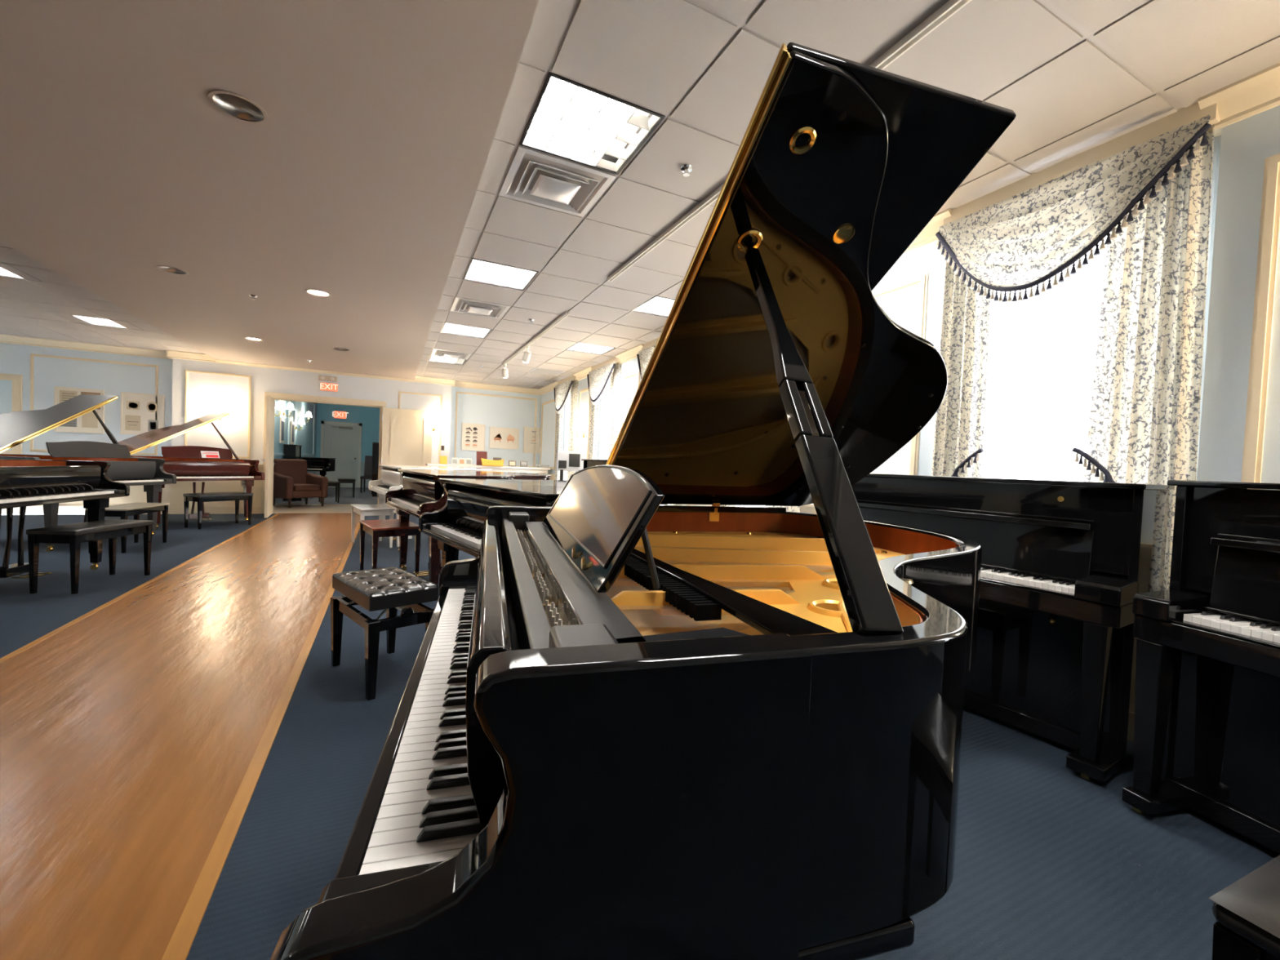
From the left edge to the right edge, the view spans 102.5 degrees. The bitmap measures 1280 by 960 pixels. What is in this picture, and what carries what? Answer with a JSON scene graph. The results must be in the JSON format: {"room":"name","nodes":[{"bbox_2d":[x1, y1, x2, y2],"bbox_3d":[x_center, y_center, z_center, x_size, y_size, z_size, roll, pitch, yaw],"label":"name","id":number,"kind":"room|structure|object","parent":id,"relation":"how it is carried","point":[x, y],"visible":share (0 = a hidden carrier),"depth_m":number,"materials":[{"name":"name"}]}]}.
{"room":"piano showroom","nodes":[
{"label":"piano showroom","id":0,"kind":"room"},
{"bbox_2d":[0,512,359,959],"bbox_3d":[-2.859,0.958,3.263,1.353,0.006,14.680,1,2,-26],"label":"wood floor","id":1,"kind":"structure","parent":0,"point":[131,733],"depth_m":2.06,"materials":[{"name":"brown wood"}]},
{"bbox_2d":[0,0,539,379],"bbox_3d":[-2.816,-1.758,3.163,3.200,0.001,14.700,1,2,-26],"label":"ceiling","id":2,"kind":"structure","parent":0,"point":[358,185],"depth_m":2.73,"materials":[{"name":"beige paint"}]},
{"bbox_2d":[155,265,189,275],"bbox_3d":[-4.113,-1.918,4.527,0.216,0.146,0.216,1,2,-26],"label":"recessed light","id":3,"kind":"object","parent":2,"relation":"in","point":[178,271],"visible":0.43,"depth_m":4.58,"materials":[{"name":"silver"}]},
{"bbox_2d":[208,89,268,124],"bbox_3d":[-1.820,-1.762,2.334,0.216,0.146,0.216,1,2,-26],"label":"recessed light","id":4,"kind":"object","parent":2,"relation":"in","point":[236,104],"visible":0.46,"depth_m":2.39,"materials":[{"name":"silver metal"}]},
{"bbox_2d":[305,288,331,297],"bbox_3d":[-3.139,-1.893,5.015,0.216,0.146,0.216,1,2,-26],"label":"recessed light","id":5,"kind":"object","parent":2,"relation":"in","point":[318,293],"visible":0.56,"depth_m":5.05,"materials":[{"name":"beige"}]},
{"bbox_2d":[0,342,541,466],"bbox_3d":[-6.458,-0.802,9.869,9.830,2.850,0.150,1,2,-26],"label":"wall","id":6,"kind":"structure","parent":0,"point":[114,379],"depth_m":8.65,"materials":[{"name":"blue"}]},
{"bbox_2d":[0,373,22,454],"bbox_3d":[-10.081,-1.016,7.986,0.660,1.300,0.040,1,2,-26],"label":"window","id":7,"kind":"structure","parent":6,"relation":"in","point":[11,384],"depth_m":8.06,"materials":[{"name":"beige paint"}]},
{"bbox_2d":[53,386,104,434],"bbox_3d":[-9.183,-1.139,8.423,0.590,0.730,0.030,1,2,-26],"label":"wall picture","id":8,"kind":"object","parent":6,"relation":"attached to","point":[88,423],"visible":0.57,"depth_m":8.43,"materials":[{"name":"beige paper"}]},
{"bbox_2d":[59,417,76,426],"bbox_3d":[-9.306,-1.005,8.366,0.206,0.274,0.002,1,2,-26],"label":"artwork","id":9,"kind":"object","parent":8,"relation":"attached to","point":[73,423],"depth_m":8.38,"materials":[{"name":"grey"}]},
{"bbox_2d":[61,392,75,426],"bbox_3d":[-9.299,-1.147,8.362,0.181,0.522,0.002,1,2,-26],"label":"artwork","id":10,"kind":"object","parent":8,"relation":"attached to","point":[64,396],"depth_m":8.36,"materials":[{"name":"grey paper"}]},
{"bbox_2d":[59,390,97,427],"bbox_3d":[-9.188,-1.157,8.416,0.457,0.584,0.002,1,2,-26],"label":"artwork","id":11,"kind":"object","parent":8,"relation":"attached to","point":[89,420],"depth_m":8.43,"materials":[{"name":"beige paper"}]},
{"bbox_2d":[80,391,100,409],"bbox_3d":[-9.056,-1.308,8.473,0.236,0.274,0.002,1,2,-26],"label":"artwork","id":12,"kind":"object","parent":8,"relation":"attached to","point":[82,393],"depth_m":8.48,"materials":[{"name":"brown"}]},
{"bbox_2d":[120,391,164,435],"bbox_3d":[-8.478,-1.121,8.768,0.560,0.710,0.030,1,2,-26],"label":"wall picture","id":13,"kind":"object","parent":6,"relation":"attached to","point":[138,411],"visible":0.94,"depth_m":8.75,"materials":[{"name":"beige paper"}]},
{"bbox_2d":[124,400,157,431],"bbox_3d":[-8.493,-1.093,8.758,0.414,0.511,0.002,1,2,-26],"label":"artwork","id":14,"kind":"object","parent":13,"relation":"attached to","point":[140,415],"depth_m":8.76,"materials":[{"name":"beige paper"}]},
{"bbox_2d":[128,402,158,431],"bbox_3d":[-8.472,-1.076,8.769,0.389,0.479,0.002,1,2,-26],"label":"artwork","id":15,"kind":"object","parent":13,"relation":"attached to","point":[141,415],"depth_m":8.77,"materials":[{"name":"grey paper"}]},
{"bbox_2d":[0,333,541,395],"bbox_3d":[-3.212,-1.786,3.052,9.630,0.130,14.850,1,2,-26],"label":"trim","id":16,"kind":"structure","parent":6,"relation":"attached to","point":[7,339],"depth_m":8.86,"materials":[{"name":"beige paint"}]},
{"bbox_2d":[461,422,485,450],"bbox_3d":[-3.613,-0.932,11.150,0.480,0.580,0.030,1,2,-26],"label":"wall picture","id":17,"kind":"object","parent":6,"relation":"attached to","point":[473,434],"visible":1,"depth_m":11.14,"materials":[{"name":"beige paper"}]},
{"bbox_2d":[465,426,477,447],"bbox_3d":[-3.646,-0.932,11.130,0.250,0.428,0.002,1,2,-26],"label":"artwork","id":18,"kind":"object","parent":17,"relation":"attached to","point":[471,433],"depth_m":11.13,"materials":[{"name":"grey"}]},
{"bbox_2d":[488,426,519,449],"bbox_3d":[-3.020,-0.931,11.439,0.640,0.470,0.030,1,2,-26],"label":"wall picture","id":19,"kind":"object","parent":6,"relation":"attached to","point":[500,437],"visible":1,"depth_m":11.43,"materials":[{"name":"beige paper"}]},
{"bbox_2d":[493,433,515,439],"bbox_3d":[-3.017,-0.969,11.435,0.480,0.122,0.002,1,2,-26],"label":"artwork","id":20,"kind":"object","parent":19,"relation":"on","point":[496,436],"depth_m":11.44,"materials":[{"name":"brown"}]},
{"bbox_2d":[523,426,540,453],"bbox_3d":[-2.427,-0.906,11.729,0.460,0.590,0.030,1,2,-26],"label":"wall picture","id":21,"kind":"object","parent":6,"relation":"attached to","point":[529,433],"visible":0.77,"depth_m":11.70,"materials":[{"name":"beige paper"}]},
{"bbox_2d":[274,400,316,459],"bbox_3d":[-9.048,-1.083,13.381,0.150,3.000,8.750,1,2,-26],"label":"wall","id":22,"kind":"structure","parent":0,"point":[304,437],"depth_m":13.86,"materials":[{"name":"blue"}]},
{"bbox_2d":[274,400,315,456],"bbox_3d":[-8.854,-1.445,13.208,0.030,1.650,7.200,1,2,-26],"label":"trim","id":23,"kind":"structure","parent":22,"relation":"attached to","point":[312,403],"depth_m":13.04,"materials":[{"name":"blue"}]},
{"bbox_2d":[171,358,451,502],"bbox_3d":[-6.060,-0.787,9.897,4.510,2.850,0.150,1,2,-26],"label":"wall","id":24,"kind":"structure","parent":0,"point":[232,393],"depth_m":9.33,"materials":[{"name":"white paint"}]},
{"bbox_2d":[262,391,386,513],"bbox_3d":[-6.033,-0.476,9.917,1.990,2.230,0.185,1,2,-26],"label":"door","id":25,"kind":"structure","parent":24,"relation":"in","point":[277,396],"depth_m":9.79,"materials":[{"name":"beige paint"}]},
{"bbox_2d":[262,395,275,517],"bbox_3d":[-6.586,-0.414,9.100,0.097,2.090,0.809,1,2,-30],"label":"door leaf","id":26,"kind":"structure","parent":25,"relation":"attached to","point":[270,402],"depth_m":8.89,"materials":[{"name":"beige paint"}]},
{"bbox_2d":[380,407,432,512],"bbox_3d":[-4.714,-0.377,10.380,0.929,2.090,0.061,1,2,-26],"label":"door leaf","id":27,"kind":"structure","parent":25,"relation":"attached to","point":[406,434],"depth_m":10.34,"materials":[{"name":"beige paint"}]},
{"bbox_2d":[320,382,337,391],"bbox_3d":[-5.925,-1.770,9.801,0.294,0.155,0.056,1,2,-26],"label":"exit sign","id":28,"kind":"object","parent":24,"relation":"attached to","point":[331,387],"visible":1,"depth_m":9.78,"materials":[{"name":"red"}]},
{"bbox_2d":[315,403,379,462],"bbox_3d":[-7.003,-1.034,14.492,4.800,3.000,8.550,1,2,-26],"label":"wall","id":29,"kind":"structure","parent":0,"point":[369,417],"depth_m":17.69,"materials":[{"name":"blue paint"}]},
{"bbox_2d":[273,460,371,505],"bbox_3d":[-6.968,0.020,14.365,4.500,0.905,8.500,1,2,-26],"label":"baseboard","id":30,"kind":"structure","parent":29,"relation":"attached to","point":[277,500],"depth_m":17.76,"materials":[{"name":"blue paint"}]},
{"bbox_2d":[320,420,361,487],"bbox_3d":[-10.136,-0.854,17.427,1.200,2.220,0.150,1,2,-26],"label":"door","id":31,"kind":"structure","parent":29,"relation":"in","point":[341,441],"depth_m":17.49,"materials":[{"name":"grey wood"}]},
{"bbox_2d":[0,0,1279,389],"bbox_3d":[-3.324,-1.855,2.951,10.024,0.015,14.927,1,2,-26],"label":"ceiling","id":32,"kind":"structure","parent":0,"point":[646,53],"depth_m":2.27,"materials":[{"name":"grey tile"}]},
{"bbox_2d":[0,262,41,281],"bbox_3d":[-6.229,-2.067,4.884,0.556,0.094,0.556,1,2,-26],"label":"ceiling light","id":33,"kind":"object","parent":32,"relation":"attached to","point":[3,273],"visible":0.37,"depth_m":5.12,"materials":[{"name":"white"}]},
{"bbox_2d":[69,314,144,330],"bbox_3d":[-7.164,-2.164,6.940,0.556,0.094,0.556,1,2,-26],"label":"ceiling light","id":34,"kind":"object","parent":32,"relation":"attached to","point":[93,321],"visible":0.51,"depth_m":6.95,"materials":[{"name":"white"}]},
{"bbox_2d":[428,355,466,364],"bbox_3d":[-3.229,-2.057,8.631,0.556,0.094,0.556,1,2,-26],"label":"light","id":35,"kind":"object","parent":32,"relation":"attached to","point":[433,358],"visible":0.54,"depth_m":8.72,"materials":[{"name":"white"}]},
{"bbox_2d":[431,348,471,359],"bbox_3d":[-2.983,-1.985,8.124,0.550,0.094,0.550,1,2,-26],"label":"ceiling vent","id":36,"kind":"object","parent":32,"relation":"in","point":[460,355],"visible":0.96,"depth_m":8.04,"materials":[{"name":"silver metal"}]},
{"bbox_2d":[440,322,491,338],"bbox_3d":[-2.236,-1.958,6.597,0.556,0.094,0.556,1,2,-26],"label":"ceiling light","id":37,"kind":"object","parent":32,"relation":"attached to","point":[449,328],"visible":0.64,"depth_m":6.66,"materials":[{"name":"white plastic"}]},
{"bbox_2d":[449,297,510,319],"bbox_3d":[-1.742,-1.862,5.581,0.550,0.094,0.550,1,2,-26],"label":"ceiling vent","id":38,"kind":"object","parent":32,"relation":"in","point":[493,313],"visible":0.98,"depth_m":5.53,"materials":[{"name":"silver metal"}]},
{"bbox_2d":[462,257,538,290],"bbox_3d":[-1.244,-1.860,4.562,0.556,0.094,0.556,1,2,-26],"label":"ceiling light","id":39,"kind":"object","parent":32,"relation":"attached to","point":[477,270],"visible":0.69,"depth_m":4.60,"materials":[{"name":"white plastic"}]},
{"bbox_2d":[502,311,569,364],"bbox_3d":[-1.540,-1.884,7.120,0.036,0.028,3.500,1,2,-26],"label":"ceiling track","id":40,"kind":"object","parent":32,"relation":"attached to","point":[566,313],"visible":0.95,"depth_m":6.56,"materials":[{"name":"metal"}]},
{"bbox_2d":[528,367,565,375],"bbox_3d":[-1.704,-1.987,9.379,0.556,0.036,0.556,1,2,-26],"label":"ceiling light","id":41,"kind":"object","parent":32,"relation":"in","point":[538,371],"visible":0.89,"depth_m":9.38,"materials":[{"name":"white plastic"}]},
{"bbox_2d":[498,146,616,217],"bbox_3d":[-0.502,-1.738,3.037,0.550,0.094,0.550,1,2,-26],"label":"ceiling vent","id":42,"kind":"object","parent":32,"relation":"in","point":[548,192],"visible":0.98,"depth_m":3.02,"materials":[{"name":"silver metal"}]},
{"bbox_2d":[565,342,615,355],"bbox_3d":[-0.710,-1.919,7.343,0.556,0.094,0.556,1,2,-26],"label":"ceiling light","id":43,"kind":"object","parent":32,"relation":"attached to","point":[578,347],"visible":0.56,"depth_m":7.41,"materials":[{"name":"white"}]},
{"bbox_2d":[519,71,665,175],"bbox_3d":[-0.252,-1.761,2.527,0.556,0.094,0.556,1,2,-26],"label":"light","id":44,"kind":"object","parent":32,"relation":"attached to","point":[571,120],"visible":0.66,"depth_m":2.54,"materials":[{"name":"white plastic"}]},
{"bbox_2d":[528,76,624,152],"bbox_3d":[-0.316,-1.782,2.495,0.372,0.005,0.516,1,2,-26],"label":"diffuser","id":45,"kind":"object","parent":44,"relation":"attached to","point":[551,101],"depth_m":2.52,"materials":[{"name":"white plastic"}]},
{"bbox_2d":[631,295,675,317],"bbox_3d":[0.282,-1.821,5.308,0.556,0.094,0.556,1,2,-26],"label":"ceiling light","id":46,"kind":"object","parent":32,"relation":"attached to","point":[655,305],"visible":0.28,"depth_m":5.35,"materials":[{"name":"white plastic"}]},
{"bbox_2d":[607,184,723,281],"bbox_3d":[0.157,-1.715,3.640,0.036,0.028,1.950,1,2,-26],"label":"ceiling track","id":47,"kind":"object","parent":32,"relation":"attached to","point":[714,195],"visible":0.64,"depth_m":3.52,"materials":[{"name":"white metal"}]},
{"bbox_2d":[868,0,971,70],"bbox_3d":[1.470,-1.584,0.946,0.036,0.028,2.950,1,2,-26],"label":"ceiling track","id":48,"kind":"object","parent":32,"relation":"attached to","point":[950,7],"visible":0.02,"depth_m":1.87,"materials":[{"name":"white metal"}]},
{"bbox_2d":[0,487,1279,959],"bbox_3d":[-5.103,0.807,7.128,9.930,0.104,23.600,1,2,-26],"label":"floor","id":49,"kind":"structure","parent":0,"point":[1051,862],"depth_m":1.71,"materials":[{"name":"blue carpet"}]},
{"bbox_2d":[0,458,129,577],"bbox_3d":[-5.416,0.336,4.010,1.498,1.001,1.511,2,2,-16],"label":"grand piano","id":50,"kind":"object","parent":49,"relation":"on","point":[24,482],"visible":0.97,"depth_m":4.27,"materials":[{"name":"black paint"}]},
{"bbox_2d":[0,394,176,551],"bbox_3d":[-6.863,-0.170,6.007,1.550,1.779,1.511,2,2,-2],"label":"grand piano","id":51,"kind":"object","parent":49,"relation":"on","point":[16,428],"visible":0.65,"depth_m":6.09,"materials":[{"name":"black wood"}]},
{"bbox_2d":[26,519,153,594],"bbox_3d":[-4.534,0.613,4.278,0.345,0.502,0.720,2,2,-6],"label":"piano bench","id":52,"kind":"object","parent":49,"relation":"on","point":[75,534],"visible":1,"depth_m":4.01,"materials":[{"name":"black paint"}]},
{"bbox_2d":[28,519,150,531],"bbox_3d":[-4.524,0.367,4.270,0.345,0.010,0.720,2,2,-6],"label":"seat cushion","id":53,"kind":"object","parent":52,"relation":"on","point":[103,525],"depth_m":4.19,"materials":[{"name":"black leather"}]},
{"bbox_2d":[85,502,169,553],"bbox_3d":[-5.784,0.529,5.836,0.340,0.480,0.780,2,2,-16],"label":"piano bench","id":54,"kind":"object","parent":49,"relation":"on","point":[124,510],"visible":0.74,"depth_m":5.80,"materials":[{"name":"black paint"}]},
{"bbox_2d":[0,513,279,663],"bbox_3d":[-3.485,0.941,2.957,0.040,0.008,14.680,1,2,-26],"label":"trim","id":55,"kind":"structure","parent":49,"relation":"on","point":[17,651],"depth_m":3.66,"materials":[{"name":"brown wood"}]},
{"bbox_2d":[118,412,265,528],"bbox_3d":[-7.148,-0.229,8.021,1.550,1.758,1.511,3,2,22],"label":"grand piano","id":56,"kind":"object","parent":49,"relation":"on","point":[187,463],"visible":0.7,"depth_m":7.90,"materials":[{"name":"brown wood"}]},
{"bbox_2d":[182,491,253,529],"bbox_3d":[-6.306,0.443,7.704,0.360,0.502,0.740,3,2,20],"label":"piano bench","id":57,"kind":"object","parent":49,"relation":"on","point":[237,496],"visible":1,"depth_m":7.51,"materials":[{"name":"black paint"}]},
{"bbox_2d":[186,491,248,495],"bbox_3d":[-6.296,0.197,7.697,0.360,0.010,0.740,3,2,20],"label":"seat cushion","id":58,"kind":"object","parent":57,"relation":"on","point":[233,493],"depth_m":7.62,"materials":[{"name":"black leather"}]},
{"bbox_2d":[161,522,359,959],"bbox_3d":[-2.231,0.973,3.570,0.047,0.007,14.680,1,2,-26],"label":"trim","id":59,"kind":"structure","parent":49,"relation":"on","point":[179,947],"depth_m":1.62,"materials":[{"name":"brown wood"}]},
{"bbox_2d":[282,444,305,501],"bbox_3d":[-8.224,-0.177,12.265,0.371,1.319,0.833,1,2,-26],"label":"upright piano","id":60,"kind":"object","parent":49,"relation":"on","point":[291,451],"visible":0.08,"depth_m":11.88,"materials":[{"name":"black paint"}]},
{"bbox_2d":[272,458,328,507],"bbox_3d":[-7.337,0.058,11.011,0.876,0.995,0.840,3,2,29],"label":"armchair","id":61,"kind":"object","parent":49,"relation":"on","point":[291,477],"visible":0.87,"depth_m":10.95,"materials":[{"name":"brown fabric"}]},
{"bbox_2d":[293,483,319,491],"bbox_3d":[-7.255,0.155,10.966,0.640,0.130,0.520,3,2,29],"label":"seat cushion","id":62,"kind":"object","parent":61,"relation":"on","point":[296,486],"depth_m":10.84,"materials":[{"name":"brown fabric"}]},
{"bbox_2d":[301,456,336,476],"bbox_3d":[-9.028,-0.108,13.868,1.534,1.026,1.510,2,2,-16],"label":"grand piano","id":63,"kind":"object","parent":49,"relation":"on","point":[322,464],"visible":0.44,"depth_m":13.41,"materials":[{"name":"black paint"}]},
{"bbox_2d":[318,480,340,502],"bbox_3d":[-7.290,0.277,12.049,0.400,0.502,0.400,1,2,-37],"label":"stool","id":64,"kind":"object","parent":49,"relation":"on","point":[331,483],"visible":0.59,"depth_m":12.00,"materials":[{"name":"black"}]},
{"bbox_2d":[360,455,372,493],"bbox_3d":[-8.191,-0.173,15.640,0.460,1.120,0.559,2,2,-16],"label":"chair","id":65,"kind":"object","parent":49,"relation":"on","point":[368,459],"visible":0.52,"depth_m":15.77,"materials":[{"name":"black"}]},
{"bbox_2d":[351,503,395,547],"bbox_3d":[-3.447,0.589,6.611,0.390,0.500,0.660,1,2,-38],"label":"piano bench","id":66,"kind":"object","parent":49,"relation":"on","point":[363,510],"visible":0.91,"depth_m":6.46,"materials":[{"name":"white paint"}]},
{"bbox_2d":[371,442,378,496],"bbox_3d":[-7.192,-0.291,14.508,0.650,1.500,0.620,1,2,-26],"label":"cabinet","id":67,"kind":"object","parent":49,"relation":"on","point":[375,445],"visible":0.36,"depth_m":14.12,"materials":[{"name":"black"}]},
{"bbox_2d":[330,566,438,700],"bbox_3d":[-1.372,0.776,2.743,0.648,0.517,0.345,4,2,44],"label":"piano bench","id":68,"kind":"object","parent":49,"relation":"on","point":[392,588],"visible":0.99,"depth_m":2.60,"materials":[{"name":"black paint"}]},
{"bbox_2d":[333,566,438,597],"bbox_3d":[-1.362,0.530,2.736,0.584,0.024,0.334,4,2,44],"label":"seat cushion","id":69,"kind":"object","parent":68,"relation":"on","point":[393,581],"depth_m":2.64,"materials":[{"name":"black leather"}]},
{"bbox_2d":[359,519,421,577],"bbox_3d":[-2.462,0.674,5.046,0.430,0.500,0.660,1,2,-38],"label":"piano bench","id":70,"kind":"object","parent":49,"relation":"on","point":[388,527],"visible":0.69,"depth_m":4.90,"materials":[{"name":"brown paint"}]},
{"bbox_2d":[368,464,491,551],"bbox_3d":[-2.740,0.343,7.000,1.510,1.026,1.534,1,2,-36],"label":"grand piano","id":71,"kind":"object","parent":49,"relation":"on","point":[391,479],"visible":0.34,"depth_m":6.75,"materials":[{"name":"white paint"}]},
{"bbox_2d":[384,469,551,586],"bbox_3d":[-1.557,0.446,5.076,1.510,1.026,1.534,1,2,-36],"label":"grand piano","id":72,"kind":"object","parent":49,"relation":"on","point":[421,491],"visible":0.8,"depth_m":4.71,"materials":[{"name":"brown paint"}]},
{"bbox_2d":[426,463,550,474],"bbox_3d":[-3.072,0.226,10.484,2.400,1.030,0.440,1,2,-26],"label":"display table","id":73,"kind":"object","parent":49,"relation":"on","point":[494,468],"visible":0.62,"depth_m":10.43,"materials":[{"name":"white paint"}]},
{"bbox_2d":[480,457,504,466],"bbox_3d":[-2.952,-0.353,10.281,0.446,0.148,0.090,1,2,-26],"label":"box","id":74,"kind":"object","parent":73,"relation":"on","point":[485,462],"visible":1,"depth_m":10.24,"materials":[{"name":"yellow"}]},
{"bbox_2d":[418,478,670,567],"bbox_3d":[-0.392,0.546,3.222,1.510,1.026,1.534,1,2,-38],"label":"grand piano","id":75,"kind":"object","parent":49,"relation":"on","point":[457,526],"visible":0.31,"depth_m":3.06,"materials":[{"name":"black paint"}]},
{"bbox_2d":[556,450,584,479],"bbox_3d":[-1.086,0.223,7.962,0.450,1.340,0.320,1,2,-30],"label":"display board","id":76,"kind":"object","parent":49,"relation":"on","point":[566,460],"visible":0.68,"depth_m":7.93,"materials":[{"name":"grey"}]},
{"bbox_2d":[581,458,607,468],"bbox_3d":[-0.419,0.339,6.945,0.545,1.219,1.514,1,2,-29],"label":"upright piano","id":77,"kind":"object","parent":49,"relation":"on","point":[587,463],"visible":0.02,"depth_m":7.26,"materials":[{"name":"black paint"}]},
{"bbox_2d":[270,42,1016,959],"bbox_3d":[0.256,0.251,1.304,1.550,1.779,1.511,2,2,-16],"label":"grand piano","id":78,"kind":"object","parent":49,"relation":"on","point":[629,725],"visible":1,"depth_m":0.61,"materials":[{"name":"black paint"}]},
{"bbox_2d":[525,521,645,643],"bbox_3d":[-0.189,0.171,1.166,0.066,0.012,1.200,2,2,-16],"label":"shelf","id":79,"kind":"object","parent":78,"relation":"attached to","point":[581,601],"depth_m":0.83,"materials":[{"name":"black wood"}]},
{"bbox_2d":[737,229,763,252],"bbox_3d":[0.208,-0.451,0.971,0.048,0.028,0.044,2,2,-16],"label":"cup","id":80,"kind":"object","parent":78,"relation":"on","point":[747,239],"depth_m":0.96,"materials":[{"name":"gold metal"}]},
{"bbox_2d":[789,125,816,154],"bbox_3d":[0.258,-0.538,0.814,0.042,0.026,0.038,2,2,-16],"label":"cup","id":81,"kind":"object","parent":78,"relation":"on","point":[802,139],"depth_m":0.81,"materials":[{"name":"gold metal"}]},
{"bbox_2d":[851,473,1174,782],"bbox_3d":[1.632,0.568,2.710,0.545,1.171,1.514,1,2,-32],"label":"upright piano","id":82,"kind":"object","parent":49,"relation":"on","point":[1064,563],"visible":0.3,"depth_m":2.25,"materials":[{"name":"black paint"}]},
{"bbox_2d":[1121,480,1279,853],"bbox_3d":[2.215,0.626,1.204,0.545,1.189,1.514,2,2,-15],"label":"upright piano","id":83,"kind":"object","parent":49,"relation":"on","point":[1206,739],"visible":1,"depth_m":1.76,"materials":[{"name":"black paint"}]},
{"bbox_2d":[1208,855,1279,959],"bbox_3d":[1.152,0.928,0.624,0.360,0.537,0.560,2,2,-23],"label":"piano bench","id":84,"kind":"object","parent":49,"relation":"on","point":[1246,912],"visible":1,"depth_m":0.79,"materials":[{"name":"black paint"}]},
{"bbox_2d":[538,105,1279,504],"bbox_3d":[1.092,-0.366,5.220,0.330,2.850,14.850,1,2,-26],"label":"wall","id":85,"kind":"structure","parent":0,"point":[1245,144],"depth_m":2.13,"materials":[{"name":"blue"}]},
{"bbox_2d":[1,464,816,514],"bbox_3d":[-3.302,0.494,3.119,9.630,0.905,14.850,1,2,-26],"label":"baseboard","id":86,"kind":"structure","parent":85,"relation":"attached to","point":[172,494],"depth_m":8.96,"materials":[{"name":"beige paint"}]},
{"bbox_2d":[555,406,564,479],"bbox_3d":[-1.636,-0.676,10.395,0.096,2.450,0.301,1,2,-26],"label":"panel","id":87,"kind":"object","parent":85,"relation":"hanging from","point":[560,415],"visible":0.36,"depth_m":10.31,"materials":[{"name":"fabric"}]},
{"bbox_2d":[554,378,573,413],"bbox_3d":[-1.530,-1.584,9.924,0.111,0.601,1.155,1,2,-26],"label":"swag","id":88,"kind":"object","parent":85,"relation":"hanging from","point":[562,391],"visible":1,"depth_m":9.89,"materials":[{"name":"fabric"}]},
{"bbox_2d":[563,390,576,479],"bbox_3d":[-1.339,-0.679,10.061,0.012,2.400,1.080,1,2,-26],"label":"sheer curtain","id":89,"kind":"object","parent":85,"relation":"hanging from","point":[566,406],"visible":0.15,"depth_m":10.38,"materials":[{"name":"fabric"}]},
{"bbox_2d":[565,379,578,479],"bbox_3d":[-1.282,-0.640,9.666,0.093,2.450,0.401,1,2,-26],"label":"panel","id":90,"kind":"object","parent":85,"relation":"hanging from","point":[571,443],"visible":0.52,"depth_m":9.57,"materials":[{"name":"fabric"}]},
{"bbox_2d":[588,400,599,459],"bbox_3d":[-0.781,-0.591,8.643,0.096,2.450,0.303,1,2,-26],"label":"panel","id":91,"kind":"object","parent":85,"relation":"hanging from","point":[594,409],"visible":0.39,"depth_m":8.55,"materials":[{"name":"fabric"}]},
{"bbox_2d":[586,361,615,404],"bbox_3d":[-0.674,-1.498,8.169,0.111,0.601,1.165,1,2,-26],"label":"swag","id":92,"kind":"object","parent":85,"relation":"hanging from","point":[597,379],"visible":1,"depth_m":8.14,"materials":[{"name":"fabric"}]},
{"bbox_2d":[596,380,620,459],"bbox_3d":[-0.483,-0.594,8.305,0.012,2.400,1.090,1,2,-26],"label":"sheer curtain","id":93,"kind":"object","parent":85,"relation":"hanging from","point":[604,400],"visible":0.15,"depth_m":8.58,"materials":[{"name":"fabric"}]},
{"bbox_2d":[605,362,622,459],"bbox_3d":[-0.424,-0.555,7.908,0.093,2.450,0.404,1,2,-26],"label":"panel","id":94,"kind":"object","parent":85,"relation":"hanging from","point":[614,406],"visible":0.44,"depth_m":7.82,"materials":[{"name":"fabric"}]},
{"bbox_2d":[636,344,656,379],"bbox_3d":[0.175,-1.414,6.427,0.111,0.601,1.165,1,2,-26],"label":"swag","id":95,"kind":"object","parent":85,"relation":"hanging from","point":[643,357],"visible":0.2,"depth_m":6.73,"materials":[{"name":"fabric"}]},
{"bbox_2d":[30,153,1279,482],"bbox_3d":[-2.772,-0.832,3.380,8.250,1.580,14.730,1,2,-26],"label":"trim","id":96,"kind":"structure","parent":85,"relation":"attached to","point":[1269,227],"depth_m":2.04,"materials":[{"name":"beige paint"}]},
{"bbox_2d":[557,102,1222,385],"bbox_3d":[0.991,-1.693,5.201,0.190,0.104,11.816,1,2,-26],"label":"trim","id":97,"kind":"structure","parent":85,"relation":"attached to","point":[1184,116],"depth_m":2.52,"materials":[{"name":"beige paint"}]},
{"bbox_2d":[538,62,1279,395],"bbox_3d":[0.956,-1.682,5.090,0.090,0.125,14.850,1,2,-26],"label":"trim","id":98,"kind":"structure","parent":85,"relation":"attached to","point":[1256,93],"depth_m":2.10,"materials":[{"name":"beige paint"}]},
{"bbox_2d":[931,250,991,477],"bbox_3d":[1.921,-0.321,3.087,0.109,2.450,0.332,1,2,-26],"label":"curtain","id":99,"kind":"object","parent":85,"relation":"hanging from","point":[958,440],"visible":0.48,"depth_m":3.07,"materials":[{"name":"fabric"}]},
{"bbox_2d":[935,114,1211,302],"bbox_3d":[2.033,-1.226,2.620,0.111,0.608,1.180,1,2,-26],"label":"swag","id":100,"kind":"object","parent":85,"relation":"hanging from","point":[1020,242],"visible":1,"depth_m":2.55,"materials":[{"name":"fabric"}]},
{"bbox_2d":[982,134,1221,481],"bbox_3d":[2.224,-0.324,2.756,0.012,2.400,1.110,1,2,-26],"label":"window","id":101,"kind":"structure","parent":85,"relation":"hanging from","point":[1042,353],"depth_m":2.79,"materials":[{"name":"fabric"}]},
{"bbox_2d":[1072,124,1214,590],"bbox_3d":[2.276,-0.286,2.361,0.107,2.450,0.434,1,2,-26],"label":"curtain","id":102,"kind":"object","parent":85,"relation":"hanging from","point":[1144,426],"visible":0.45,"depth_m":2.31,"materials":[{"name":"fabric"}]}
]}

